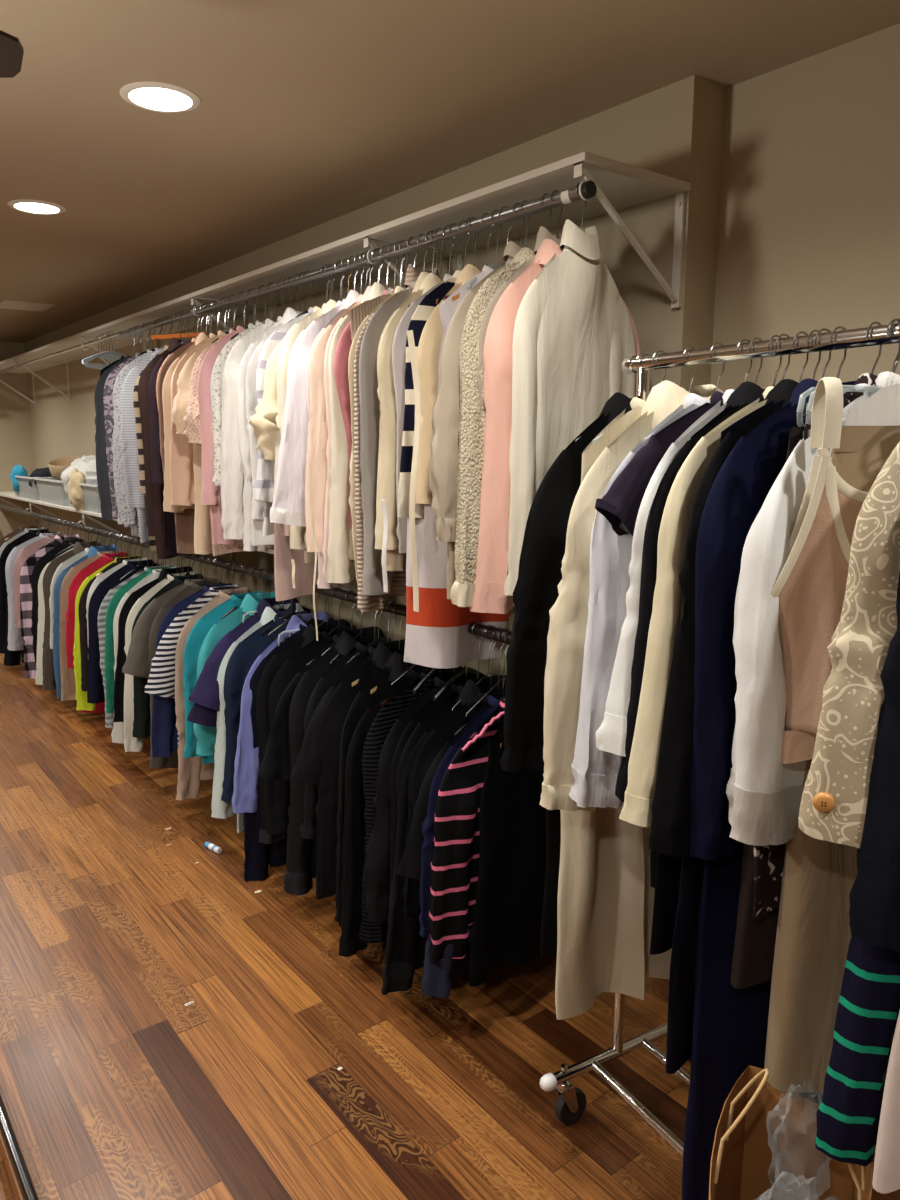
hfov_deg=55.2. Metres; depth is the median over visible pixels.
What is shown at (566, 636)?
sweater
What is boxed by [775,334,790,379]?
clothes hanger
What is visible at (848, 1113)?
striped sweater
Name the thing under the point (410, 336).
tie
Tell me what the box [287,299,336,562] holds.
cardigan
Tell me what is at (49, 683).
jacket
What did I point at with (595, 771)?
sweater
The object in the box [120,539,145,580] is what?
clothes hanger
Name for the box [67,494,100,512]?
tub
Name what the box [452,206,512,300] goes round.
clothes hanger
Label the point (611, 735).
sweater
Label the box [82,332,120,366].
clothes hanger
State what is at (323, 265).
clothes hanger
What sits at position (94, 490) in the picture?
folded clothes
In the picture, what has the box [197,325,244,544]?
blouse
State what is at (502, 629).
clothes hanger
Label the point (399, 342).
sweater
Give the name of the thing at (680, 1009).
dress
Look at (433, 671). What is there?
clothes hanger
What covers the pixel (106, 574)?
sweater
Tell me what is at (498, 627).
clothes hanger
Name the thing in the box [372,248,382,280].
clothes hanger
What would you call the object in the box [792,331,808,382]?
clothes hanger
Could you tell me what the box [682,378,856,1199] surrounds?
coat
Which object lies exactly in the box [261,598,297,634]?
clothes hanger
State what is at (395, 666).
cardigan
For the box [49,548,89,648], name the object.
blouse
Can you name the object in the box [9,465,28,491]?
folded clothes
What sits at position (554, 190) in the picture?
clothes hanger
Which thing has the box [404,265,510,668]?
sweater
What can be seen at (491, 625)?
clothes hanger
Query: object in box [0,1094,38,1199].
frame
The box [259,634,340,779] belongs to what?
t-shirt
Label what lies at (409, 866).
t-shirt
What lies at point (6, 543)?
sweater
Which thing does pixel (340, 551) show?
blouse
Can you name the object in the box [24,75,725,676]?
wall
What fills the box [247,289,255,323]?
clothes hanger
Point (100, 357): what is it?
clothes hanger
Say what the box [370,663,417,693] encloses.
clothes hanger
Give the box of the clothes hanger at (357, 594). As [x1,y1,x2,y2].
[330,594,371,664]
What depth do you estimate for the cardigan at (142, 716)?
3.85 m
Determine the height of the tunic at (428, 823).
0.742 m
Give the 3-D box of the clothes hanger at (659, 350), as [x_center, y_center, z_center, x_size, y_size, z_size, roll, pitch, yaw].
[0.409,-0.391,1.688,0.319,0.192,0.010,-6,12,-30]
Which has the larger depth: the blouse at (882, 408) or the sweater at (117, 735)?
the sweater at (117, 735)
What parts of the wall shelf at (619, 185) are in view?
wall plate, wall plate, wall plate, wall plate, wall plate, wall plate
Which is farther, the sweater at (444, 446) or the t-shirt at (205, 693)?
the t-shirt at (205, 693)
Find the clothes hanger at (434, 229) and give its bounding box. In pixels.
[430,229,439,275]
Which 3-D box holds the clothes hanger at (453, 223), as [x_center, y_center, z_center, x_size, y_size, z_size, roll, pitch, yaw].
[0.013,-0.919,2.357,0.206,0.212,0.003,-9,14,-42]
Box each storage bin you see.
[14,474,67,499]
[34,477,100,505]
[62,481,100,512]
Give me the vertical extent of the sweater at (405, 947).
0.821 m
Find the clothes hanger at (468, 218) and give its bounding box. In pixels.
[465,218,475,264]
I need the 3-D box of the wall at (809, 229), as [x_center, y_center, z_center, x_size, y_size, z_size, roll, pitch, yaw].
[1.897,0.117,1.046,0.170,2.400,3.650,-8,13,-37]
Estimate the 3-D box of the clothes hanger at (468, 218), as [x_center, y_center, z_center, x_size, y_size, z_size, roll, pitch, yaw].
[0.057,-0.909,2.301,0.206,0.212,0.003,-8,13,-38]
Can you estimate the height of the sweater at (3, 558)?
0.862 m
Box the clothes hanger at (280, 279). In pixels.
[276,279,285,312]
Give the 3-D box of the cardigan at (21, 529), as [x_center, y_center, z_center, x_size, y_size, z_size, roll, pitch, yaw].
[-3.073,-0.117,6.406,0.654,0.874,0.086,-8,13,-38]
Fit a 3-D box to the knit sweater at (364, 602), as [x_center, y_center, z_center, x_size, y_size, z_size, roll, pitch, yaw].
[-0.076,-0.477,2.552,0.482,0.978,0.086,-7,12,-34]
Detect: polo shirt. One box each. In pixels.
[187,597,311,726]
[194,591,275,763]
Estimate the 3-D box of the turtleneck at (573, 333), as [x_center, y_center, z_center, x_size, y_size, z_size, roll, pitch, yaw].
[0.300,-0.392,2.071,0.086,0.976,0.438,9,14,42]
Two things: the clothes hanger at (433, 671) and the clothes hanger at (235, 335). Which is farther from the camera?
the clothes hanger at (235, 335)
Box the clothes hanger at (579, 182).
[576,182,586,229]
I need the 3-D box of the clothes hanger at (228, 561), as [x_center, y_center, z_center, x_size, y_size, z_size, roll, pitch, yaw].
[-0.902,-0.054,3.550,0.240,0.217,0.010,-7,12,-32]
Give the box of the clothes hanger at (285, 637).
[280,594,319,642]
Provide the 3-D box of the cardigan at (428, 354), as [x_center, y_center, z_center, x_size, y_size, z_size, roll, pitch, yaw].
[0.108,-0.527,2.331,0.164,0.716,0.484,8,13,37]
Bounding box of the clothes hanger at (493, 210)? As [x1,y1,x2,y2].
[468,210,501,282]
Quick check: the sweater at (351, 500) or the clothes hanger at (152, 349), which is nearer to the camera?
the sweater at (351, 500)
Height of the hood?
0.140 m
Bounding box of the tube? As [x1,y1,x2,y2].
[204,842,221,853]
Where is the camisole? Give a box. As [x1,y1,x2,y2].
[770,377,867,763]
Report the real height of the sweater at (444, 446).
0.870 m
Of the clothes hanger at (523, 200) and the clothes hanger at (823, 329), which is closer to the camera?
the clothes hanger at (823, 329)
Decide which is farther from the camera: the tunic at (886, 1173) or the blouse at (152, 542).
the blouse at (152, 542)
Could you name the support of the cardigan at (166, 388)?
hanging from the clothes hanger
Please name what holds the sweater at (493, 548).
hanging from the clothes hanger at (579, 182)
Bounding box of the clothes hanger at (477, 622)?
[472,622,482,677]
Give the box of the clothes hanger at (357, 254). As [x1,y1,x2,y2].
[354,254,364,291]
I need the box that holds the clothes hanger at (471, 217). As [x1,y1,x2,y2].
[436,217,478,303]
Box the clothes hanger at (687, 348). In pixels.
[683,346,696,391]
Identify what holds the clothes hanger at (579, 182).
hanging from the closet rod at (588, 188)
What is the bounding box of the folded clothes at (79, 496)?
[67,468,89,509]
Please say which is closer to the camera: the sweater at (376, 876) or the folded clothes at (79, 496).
the sweater at (376, 876)
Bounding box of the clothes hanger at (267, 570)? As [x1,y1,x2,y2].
[240,570,272,623]
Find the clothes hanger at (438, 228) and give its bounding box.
[435,228,444,278]
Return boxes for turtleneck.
[476,226,561,429]
[504,219,635,595]
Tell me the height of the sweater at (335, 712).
0.876 m
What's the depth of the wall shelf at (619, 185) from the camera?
2.59 m
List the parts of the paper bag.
handle, handle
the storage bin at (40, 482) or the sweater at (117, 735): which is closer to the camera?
the sweater at (117, 735)
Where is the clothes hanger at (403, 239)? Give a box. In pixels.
[399,239,408,288]
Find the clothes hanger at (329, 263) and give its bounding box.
[325,263,334,298]
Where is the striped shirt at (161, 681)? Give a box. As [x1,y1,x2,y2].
[145,585,237,745]
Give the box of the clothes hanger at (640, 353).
[576,353,647,439]
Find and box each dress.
[555,397,671,1019]
[650,402,748,954]
[666,399,784,1073]
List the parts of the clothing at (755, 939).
trouser leg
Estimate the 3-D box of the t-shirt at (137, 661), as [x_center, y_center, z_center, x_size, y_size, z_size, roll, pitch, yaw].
[-1.116,0.289,3.870,0.702,0.780,0.086,-9,13,-40]
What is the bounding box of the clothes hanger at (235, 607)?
[221,565,251,619]
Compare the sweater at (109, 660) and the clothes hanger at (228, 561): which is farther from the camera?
the sweater at (109, 660)
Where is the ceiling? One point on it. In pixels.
(310, 113)
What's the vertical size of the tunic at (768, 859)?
0.808 m
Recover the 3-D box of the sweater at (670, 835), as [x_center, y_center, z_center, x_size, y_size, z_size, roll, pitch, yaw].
[0.577,0.148,1.472,0.612,1.019,0.164,-5,11,-24]
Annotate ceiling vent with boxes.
[0,300,54,311]
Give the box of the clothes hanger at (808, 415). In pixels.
[797,321,881,424]
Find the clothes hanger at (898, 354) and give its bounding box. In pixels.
[886,319,899,371]
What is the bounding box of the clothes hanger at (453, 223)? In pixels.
[443,223,458,281]
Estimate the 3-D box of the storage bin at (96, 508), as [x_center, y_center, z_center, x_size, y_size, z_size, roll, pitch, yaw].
[-2.210,-0.674,5.540,0.360,0.172,0.730,-8,13,-37]
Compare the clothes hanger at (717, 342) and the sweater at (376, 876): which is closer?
the clothes hanger at (717, 342)
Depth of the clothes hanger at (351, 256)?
2.76 m
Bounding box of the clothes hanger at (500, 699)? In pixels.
[454,628,507,735]
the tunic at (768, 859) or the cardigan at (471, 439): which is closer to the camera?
the tunic at (768, 859)
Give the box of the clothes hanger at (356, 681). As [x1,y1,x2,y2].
[352,602,403,686]
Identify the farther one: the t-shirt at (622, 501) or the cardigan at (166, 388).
the cardigan at (166, 388)
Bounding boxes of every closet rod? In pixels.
[0,331,121,372]
[0,504,511,643]
[120,180,596,337]
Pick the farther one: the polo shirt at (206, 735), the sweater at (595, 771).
the polo shirt at (206, 735)
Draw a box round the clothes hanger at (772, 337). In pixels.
[768,335,781,386]
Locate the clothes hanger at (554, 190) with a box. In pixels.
[550,190,561,237]
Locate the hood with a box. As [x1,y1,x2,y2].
[641,380,723,428]
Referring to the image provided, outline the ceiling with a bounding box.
[0,0,899,342]
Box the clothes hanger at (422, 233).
[417,233,427,271]
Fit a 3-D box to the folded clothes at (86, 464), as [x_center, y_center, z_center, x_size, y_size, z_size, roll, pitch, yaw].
[-2.381,-0.793,5.690,0.330,0.330,0.671,-8,13,-37]
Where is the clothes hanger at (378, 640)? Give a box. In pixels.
[345,611,386,667]
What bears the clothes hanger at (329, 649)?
hanging from the closet rod at (399, 609)
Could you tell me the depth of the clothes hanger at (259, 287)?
3.26 m
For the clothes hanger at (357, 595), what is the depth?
2.77 m
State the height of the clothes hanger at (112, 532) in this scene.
0.217 m
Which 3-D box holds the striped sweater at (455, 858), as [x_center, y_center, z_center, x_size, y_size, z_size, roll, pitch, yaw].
[0.188,0.559,2.252,0.611,0.640,0.086,-8,13,-39]
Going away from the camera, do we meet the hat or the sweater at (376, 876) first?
the sweater at (376, 876)
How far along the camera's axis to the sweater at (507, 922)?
2.16 m
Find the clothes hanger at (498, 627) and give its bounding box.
[493,627,503,691]
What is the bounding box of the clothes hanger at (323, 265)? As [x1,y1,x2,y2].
[321,265,330,307]
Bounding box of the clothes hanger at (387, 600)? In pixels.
[387,600,391,639]
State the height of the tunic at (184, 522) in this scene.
0.916 m
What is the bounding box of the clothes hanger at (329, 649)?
[321,591,352,657]
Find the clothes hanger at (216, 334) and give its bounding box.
[209,300,220,337]
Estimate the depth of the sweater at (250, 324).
3.17 m
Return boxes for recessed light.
[7,199,65,214]
[120,82,200,112]
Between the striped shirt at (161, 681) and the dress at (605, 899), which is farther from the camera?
the striped shirt at (161, 681)
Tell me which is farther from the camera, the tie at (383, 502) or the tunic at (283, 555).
the tunic at (283, 555)
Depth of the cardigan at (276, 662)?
2.88 m
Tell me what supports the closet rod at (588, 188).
attached to the wall shelf at (619, 185)
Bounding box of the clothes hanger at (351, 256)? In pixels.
[348,256,357,289]
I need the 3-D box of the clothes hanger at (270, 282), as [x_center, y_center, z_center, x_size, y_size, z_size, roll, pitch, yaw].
[-0.660,-1.055,3.205,0.282,0.244,0.011,-7,12,-34]
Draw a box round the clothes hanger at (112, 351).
[82,331,124,365]
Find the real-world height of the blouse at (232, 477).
0.804 m
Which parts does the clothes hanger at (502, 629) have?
frame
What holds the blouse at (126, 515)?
hanging from the clothes hanger
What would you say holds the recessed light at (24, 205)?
in the ceiling
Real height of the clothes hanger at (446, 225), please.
0.236 m
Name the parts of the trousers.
trouser leg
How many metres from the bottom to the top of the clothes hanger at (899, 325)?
0.186 m
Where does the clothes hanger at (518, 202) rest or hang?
hanging from the closet rod at (588, 188)
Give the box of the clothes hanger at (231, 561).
[195,561,235,614]
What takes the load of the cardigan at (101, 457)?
hanging from the clothes hanger
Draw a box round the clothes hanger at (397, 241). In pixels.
[395,241,404,286]
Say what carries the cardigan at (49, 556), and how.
hanging from the clothes hanger
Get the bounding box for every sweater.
[0,527,50,555]
[0,529,49,653]
[4,532,56,665]
[5,532,60,650]
[35,548,72,684]
[86,558,159,639]
[87,559,160,703]
[100,356,124,376]
[104,566,173,712]
[111,566,176,742]
[148,339,189,555]
[149,579,222,767]
[151,583,232,756]
[183,591,261,763]
[210,323,254,485]
[211,603,303,832]
[232,612,330,812]
[245,307,301,545]
[252,307,312,535]
[265,625,356,834]
[273,303,324,525]
[284,626,384,895]
[306,290,359,588]
[315,639,404,925]
[322,286,371,574]
[334,290,386,529]
[339,665,443,956]
[348,286,405,611]
[354,264,439,609]
[359,281,415,594]
[359,668,459,949]
[363,671,472,921]
[381,675,505,994]
[387,673,483,935]
[392,274,452,552]
[397,270,460,517]
[403,685,505,914]
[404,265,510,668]
[428,241,533,598]
[428,698,504,963]
[468,722,546,986]
[469,239,641,613]
[500,392,631,956]
[540,380,723,811]
[569,393,709,807]
[596,389,733,756]
[615,381,764,887]
[619,386,773,826]
[649,379,798,997]
[726,383,869,845]
[815,936,899,1166]
[849,570,899,951]
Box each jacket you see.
[42,541,102,690]
[78,556,140,690]
[113,566,191,721]
[138,338,190,558]
[798,442,899,848]
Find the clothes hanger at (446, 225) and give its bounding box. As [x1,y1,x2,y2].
[408,225,453,307]
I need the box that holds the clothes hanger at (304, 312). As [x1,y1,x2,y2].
[286,270,312,323]
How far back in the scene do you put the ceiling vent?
5.55 m
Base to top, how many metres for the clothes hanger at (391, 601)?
0.217 m
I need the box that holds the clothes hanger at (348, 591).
[306,591,354,665]
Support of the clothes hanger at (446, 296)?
hanging from the closet rod at (588, 188)
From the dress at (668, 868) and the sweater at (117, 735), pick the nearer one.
the dress at (668, 868)
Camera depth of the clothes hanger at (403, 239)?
2.54 m
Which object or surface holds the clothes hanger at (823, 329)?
hanging from the rack
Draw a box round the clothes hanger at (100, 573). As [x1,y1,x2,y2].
[96,535,130,577]
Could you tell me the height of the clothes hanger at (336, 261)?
0.212 m
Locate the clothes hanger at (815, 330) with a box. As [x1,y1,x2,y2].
[807,329,820,378]
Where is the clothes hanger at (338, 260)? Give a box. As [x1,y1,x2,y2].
[335,260,344,301]
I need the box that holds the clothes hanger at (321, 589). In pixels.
[321,589,330,632]
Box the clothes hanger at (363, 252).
[360,252,369,283]
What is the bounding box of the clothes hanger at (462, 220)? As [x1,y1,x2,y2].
[458,220,468,266]
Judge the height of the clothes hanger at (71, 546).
0.217 m
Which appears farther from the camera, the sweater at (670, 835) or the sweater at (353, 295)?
the sweater at (353, 295)
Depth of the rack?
1.73 m
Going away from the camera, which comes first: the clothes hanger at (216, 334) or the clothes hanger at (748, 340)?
the clothes hanger at (748, 340)
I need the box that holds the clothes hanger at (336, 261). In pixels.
[334,261,343,300]
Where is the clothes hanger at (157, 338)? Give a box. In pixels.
[151,313,205,348]
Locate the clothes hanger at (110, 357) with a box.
[82,334,115,367]
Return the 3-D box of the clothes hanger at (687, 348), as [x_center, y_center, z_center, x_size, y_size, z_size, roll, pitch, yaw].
[0.450,-0.378,1.619,0.336,0.192,0.010,-6,12,-32]
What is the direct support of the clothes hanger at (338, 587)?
hanging from the closet rod at (399, 609)
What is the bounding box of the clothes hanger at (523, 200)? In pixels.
[519,200,529,246]
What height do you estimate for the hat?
0.169 m
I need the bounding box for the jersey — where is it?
[73,555,138,710]
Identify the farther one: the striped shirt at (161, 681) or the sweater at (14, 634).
the sweater at (14, 634)
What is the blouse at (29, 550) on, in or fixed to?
hanging from the clothes hanger
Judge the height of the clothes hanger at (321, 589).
0.242 m
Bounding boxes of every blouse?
[14,534,65,627]
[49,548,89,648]
[65,552,130,712]
[103,352,140,527]
[112,349,153,535]
[121,348,163,542]
[123,571,195,751]
[133,345,167,550]
[156,338,194,412]
[170,333,215,505]
[171,330,225,553]
[175,587,249,800]
[183,329,243,555]
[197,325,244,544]
[212,321,262,529]
[220,318,274,539]
[237,316,281,551]
[249,306,320,460]
[270,299,345,526]
[305,295,362,551]
[326,282,386,582]
[377,272,442,570]
[396,682,465,968]
[829,371,899,456]
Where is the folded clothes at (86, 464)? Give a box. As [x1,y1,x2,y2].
[61,455,99,505]
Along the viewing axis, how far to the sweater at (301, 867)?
2.72 m
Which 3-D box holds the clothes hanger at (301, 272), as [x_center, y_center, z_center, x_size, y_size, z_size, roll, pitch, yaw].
[-0.509,-1.022,3.016,0.282,0.244,0.011,-7,12,-34]
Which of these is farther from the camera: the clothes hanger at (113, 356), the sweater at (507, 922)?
the clothes hanger at (113, 356)
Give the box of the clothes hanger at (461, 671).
[433,664,487,700]
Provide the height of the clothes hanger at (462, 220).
0.244 m
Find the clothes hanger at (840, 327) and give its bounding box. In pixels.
[830,326,846,377]
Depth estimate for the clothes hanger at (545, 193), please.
2.08 m
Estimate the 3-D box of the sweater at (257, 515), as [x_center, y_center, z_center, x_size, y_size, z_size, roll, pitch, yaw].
[-0.490,-0.618,3.098,0.503,0.829,0.140,-5,11,-24]
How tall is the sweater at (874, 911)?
0.748 m
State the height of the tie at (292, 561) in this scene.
0.090 m
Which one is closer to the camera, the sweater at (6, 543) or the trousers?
the trousers
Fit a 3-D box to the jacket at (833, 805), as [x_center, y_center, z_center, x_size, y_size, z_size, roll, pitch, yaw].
[0.740,-0.004,1.183,0.654,0.638,0.162,-5,11,-26]
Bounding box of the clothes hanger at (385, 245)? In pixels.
[380,245,390,288]
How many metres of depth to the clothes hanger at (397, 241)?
2.55 m
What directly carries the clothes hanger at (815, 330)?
hanging from the rack
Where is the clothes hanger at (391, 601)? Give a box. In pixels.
[387,601,396,640]
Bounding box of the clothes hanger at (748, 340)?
[736,339,751,381]
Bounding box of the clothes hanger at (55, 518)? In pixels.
[39,518,59,549]
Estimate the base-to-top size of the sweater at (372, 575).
0.877 m
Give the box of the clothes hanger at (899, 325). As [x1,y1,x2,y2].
[806,325,899,411]
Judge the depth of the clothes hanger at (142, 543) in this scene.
4.32 m
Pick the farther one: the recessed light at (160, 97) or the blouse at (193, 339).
the blouse at (193, 339)
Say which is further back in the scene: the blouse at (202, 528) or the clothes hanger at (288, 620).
the blouse at (202, 528)
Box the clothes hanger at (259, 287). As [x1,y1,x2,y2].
[258,287,266,323]
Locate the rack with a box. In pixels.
[540,323,899,1156]
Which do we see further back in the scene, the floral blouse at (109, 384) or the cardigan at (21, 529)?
the cardigan at (21, 529)
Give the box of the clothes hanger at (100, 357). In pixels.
[86,336,109,369]
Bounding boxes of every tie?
[291,560,295,587]
[311,520,317,640]
[381,500,387,591]
[407,330,420,611]
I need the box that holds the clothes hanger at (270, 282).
[267,282,275,317]
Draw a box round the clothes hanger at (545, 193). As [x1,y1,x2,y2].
[541,193,551,229]
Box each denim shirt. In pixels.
[53,544,117,698]
[221,611,307,831]
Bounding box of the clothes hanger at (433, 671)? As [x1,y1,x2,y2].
[413,666,462,695]
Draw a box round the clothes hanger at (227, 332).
[212,295,236,342]
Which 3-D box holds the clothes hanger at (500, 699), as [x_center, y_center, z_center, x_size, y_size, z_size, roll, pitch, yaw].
[0.139,0.205,2.246,0.336,0.267,0.008,-9,13,-40]
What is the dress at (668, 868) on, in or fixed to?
hanging from the clothes hanger at (772, 337)
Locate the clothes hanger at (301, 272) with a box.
[298,272,307,304]
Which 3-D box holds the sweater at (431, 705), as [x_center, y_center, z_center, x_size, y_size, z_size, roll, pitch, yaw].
[0.052,0.587,2.443,0.601,0.761,0.086,-8,13,-39]
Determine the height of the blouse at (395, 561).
0.823 m
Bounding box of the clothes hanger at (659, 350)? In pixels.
[593,350,665,439]
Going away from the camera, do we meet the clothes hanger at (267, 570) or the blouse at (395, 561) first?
the blouse at (395, 561)
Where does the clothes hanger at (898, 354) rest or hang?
hanging from the rack
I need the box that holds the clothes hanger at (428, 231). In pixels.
[426,231,436,272]
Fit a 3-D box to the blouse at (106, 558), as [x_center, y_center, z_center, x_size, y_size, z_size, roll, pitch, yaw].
[-1.849,0.178,4.806,0.566,0.890,0.086,-7,13,-36]
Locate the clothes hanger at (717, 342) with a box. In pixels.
[644,342,724,438]
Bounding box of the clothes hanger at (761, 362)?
[749,337,762,383]
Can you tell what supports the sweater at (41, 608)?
hanging from the clothes hanger
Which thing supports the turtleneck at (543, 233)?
hanging from the clothes hanger at (554, 190)
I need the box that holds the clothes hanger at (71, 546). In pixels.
[56,522,77,555]
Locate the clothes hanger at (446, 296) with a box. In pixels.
[442,213,491,299]
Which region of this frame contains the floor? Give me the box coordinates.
[0,653,899,1199]
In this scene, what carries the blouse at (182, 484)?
hanging from the clothes hanger
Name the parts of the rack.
post, rail, rail, rail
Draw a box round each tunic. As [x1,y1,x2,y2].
[157,337,196,553]
[244,618,332,880]
[272,502,318,600]
[419,691,505,985]
[421,698,503,998]
[753,373,879,918]
[872,1011,899,1193]
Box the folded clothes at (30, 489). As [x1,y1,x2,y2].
[26,486,52,494]
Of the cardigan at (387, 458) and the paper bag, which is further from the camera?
the cardigan at (387, 458)
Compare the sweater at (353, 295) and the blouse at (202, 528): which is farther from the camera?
the blouse at (202, 528)
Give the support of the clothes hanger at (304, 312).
hanging from the closet rod at (588, 188)
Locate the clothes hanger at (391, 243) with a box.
[388,243,397,288]
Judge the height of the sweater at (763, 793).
0.682 m
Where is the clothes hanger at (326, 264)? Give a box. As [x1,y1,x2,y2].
[324,264,333,298]
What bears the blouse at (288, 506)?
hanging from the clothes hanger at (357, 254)
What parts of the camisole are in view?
panel, panel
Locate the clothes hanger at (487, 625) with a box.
[452,625,501,709]
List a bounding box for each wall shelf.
[0,151,690,404]
[0,491,513,612]
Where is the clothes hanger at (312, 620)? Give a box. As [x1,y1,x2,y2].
[289,603,319,636]
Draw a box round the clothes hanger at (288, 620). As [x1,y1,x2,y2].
[267,596,300,639]
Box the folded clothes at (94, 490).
[90,481,100,502]
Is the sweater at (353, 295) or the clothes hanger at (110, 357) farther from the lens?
the clothes hanger at (110, 357)
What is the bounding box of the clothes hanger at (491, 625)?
[485,625,495,689]
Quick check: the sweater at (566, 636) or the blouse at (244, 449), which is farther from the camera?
the blouse at (244, 449)
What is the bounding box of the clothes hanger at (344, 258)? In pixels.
[341,258,351,292]
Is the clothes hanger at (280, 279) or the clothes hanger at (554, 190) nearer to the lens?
the clothes hanger at (554, 190)
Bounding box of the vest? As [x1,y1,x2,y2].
[349,288,394,340]
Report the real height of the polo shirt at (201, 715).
0.747 m
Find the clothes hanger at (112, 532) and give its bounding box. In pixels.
[110,532,117,558]
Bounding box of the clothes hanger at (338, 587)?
[329,587,346,633]
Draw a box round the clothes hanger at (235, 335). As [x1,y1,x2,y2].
[231,288,257,339]
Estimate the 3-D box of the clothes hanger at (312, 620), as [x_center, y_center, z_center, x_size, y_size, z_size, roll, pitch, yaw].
[-0.484,0.040,3.025,0.240,0.217,0.008,-10,14,-44]
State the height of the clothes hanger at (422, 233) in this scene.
0.236 m
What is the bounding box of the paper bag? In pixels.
[709,1065,872,1199]
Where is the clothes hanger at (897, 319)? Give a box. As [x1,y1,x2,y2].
[888,318,899,372]
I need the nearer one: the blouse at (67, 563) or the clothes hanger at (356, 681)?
the clothes hanger at (356, 681)
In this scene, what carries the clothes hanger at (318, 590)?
hanging from the closet rod at (399, 609)
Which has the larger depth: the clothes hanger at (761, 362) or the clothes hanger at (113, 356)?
the clothes hanger at (113, 356)
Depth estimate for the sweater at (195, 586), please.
3.71 m
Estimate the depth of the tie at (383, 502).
2.21 m
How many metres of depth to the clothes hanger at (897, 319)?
1.25 m
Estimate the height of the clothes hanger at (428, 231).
0.244 m
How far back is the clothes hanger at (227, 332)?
3.45 m
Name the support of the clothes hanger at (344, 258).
hanging from the closet rod at (588, 188)
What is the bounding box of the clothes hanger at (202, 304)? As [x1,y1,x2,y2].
[200,304,208,334]
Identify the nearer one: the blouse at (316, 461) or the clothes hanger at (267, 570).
the blouse at (316, 461)
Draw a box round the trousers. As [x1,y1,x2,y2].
[764,426,899,1092]
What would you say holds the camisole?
hanging from the clothes hanger
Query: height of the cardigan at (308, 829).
0.807 m
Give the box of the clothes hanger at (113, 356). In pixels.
[84,333,118,366]
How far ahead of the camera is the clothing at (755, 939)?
1.35 m
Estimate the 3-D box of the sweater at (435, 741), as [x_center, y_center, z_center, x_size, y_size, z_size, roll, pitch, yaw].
[0.119,0.531,2.313,0.578,0.607,0.087,-7,12,-35]
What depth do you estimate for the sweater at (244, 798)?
2.94 m
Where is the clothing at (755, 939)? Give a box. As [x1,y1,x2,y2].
[731,427,803,988]
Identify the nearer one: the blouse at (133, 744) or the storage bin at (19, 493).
the blouse at (133, 744)
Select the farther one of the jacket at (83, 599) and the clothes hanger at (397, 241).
the jacket at (83, 599)
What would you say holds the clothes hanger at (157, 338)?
hanging from the closet rod at (588, 188)
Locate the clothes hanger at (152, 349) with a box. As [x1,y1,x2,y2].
[140,321,154,355]
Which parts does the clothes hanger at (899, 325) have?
frame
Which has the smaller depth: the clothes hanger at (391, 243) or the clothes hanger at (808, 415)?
the clothes hanger at (808, 415)
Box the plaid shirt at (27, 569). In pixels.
[20,534,80,678]
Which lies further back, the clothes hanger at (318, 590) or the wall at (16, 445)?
the wall at (16, 445)
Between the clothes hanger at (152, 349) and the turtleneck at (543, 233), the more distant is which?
the clothes hanger at (152, 349)
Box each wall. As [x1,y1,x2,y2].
[0,341,38,538]
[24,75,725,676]
[710,23,899,392]
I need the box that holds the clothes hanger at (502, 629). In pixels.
[465,629,508,716]
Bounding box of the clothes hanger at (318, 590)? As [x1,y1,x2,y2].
[317,590,334,627]
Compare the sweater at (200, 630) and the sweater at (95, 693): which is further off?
the sweater at (95, 693)
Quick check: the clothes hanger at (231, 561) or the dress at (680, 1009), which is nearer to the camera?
the dress at (680, 1009)
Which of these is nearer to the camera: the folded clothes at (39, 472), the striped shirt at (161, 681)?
the striped shirt at (161, 681)
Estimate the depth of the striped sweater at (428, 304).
2.21 m
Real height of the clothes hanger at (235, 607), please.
0.217 m
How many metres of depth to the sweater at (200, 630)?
3.34 m
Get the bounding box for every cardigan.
[0,526,37,547]
[31,539,83,669]
[59,550,130,700]
[94,354,131,519]
[98,564,170,727]
[131,574,203,737]
[162,332,208,512]
[256,619,350,856]
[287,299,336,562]
[300,637,391,899]
[334,649,432,921]
[375,273,442,549]
[415,264,481,503]
[450,247,535,606]
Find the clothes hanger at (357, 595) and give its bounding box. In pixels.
[355,595,362,640]
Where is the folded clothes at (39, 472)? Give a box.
[28,467,62,493]
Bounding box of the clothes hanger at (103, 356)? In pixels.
[82,335,112,368]
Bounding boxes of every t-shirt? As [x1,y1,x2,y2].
[122,578,213,677]
[188,601,333,710]
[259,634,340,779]
[291,645,377,784]
[397,687,505,973]
[595,391,723,535]
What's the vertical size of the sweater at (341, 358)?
0.704 m
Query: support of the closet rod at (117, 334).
attached to the wall shelf at (619, 185)
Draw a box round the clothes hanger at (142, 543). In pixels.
[131,543,149,576]
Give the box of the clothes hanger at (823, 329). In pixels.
[814,328,831,377]
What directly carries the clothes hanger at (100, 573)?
hanging from the closet rod at (399, 609)
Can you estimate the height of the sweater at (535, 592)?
1.158 m
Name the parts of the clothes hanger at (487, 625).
frame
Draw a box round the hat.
[48,456,81,480]
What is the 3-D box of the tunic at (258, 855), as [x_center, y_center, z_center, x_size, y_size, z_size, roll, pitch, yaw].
[-0.442,0.513,3.104,0.661,0.900,0.086,-6,12,-30]
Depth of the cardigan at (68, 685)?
4.75 m
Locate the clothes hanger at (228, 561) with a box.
[226,561,234,594]
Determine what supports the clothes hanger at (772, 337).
hanging from the rack
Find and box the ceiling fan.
[0,30,23,77]
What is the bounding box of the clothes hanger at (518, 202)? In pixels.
[512,202,524,243]

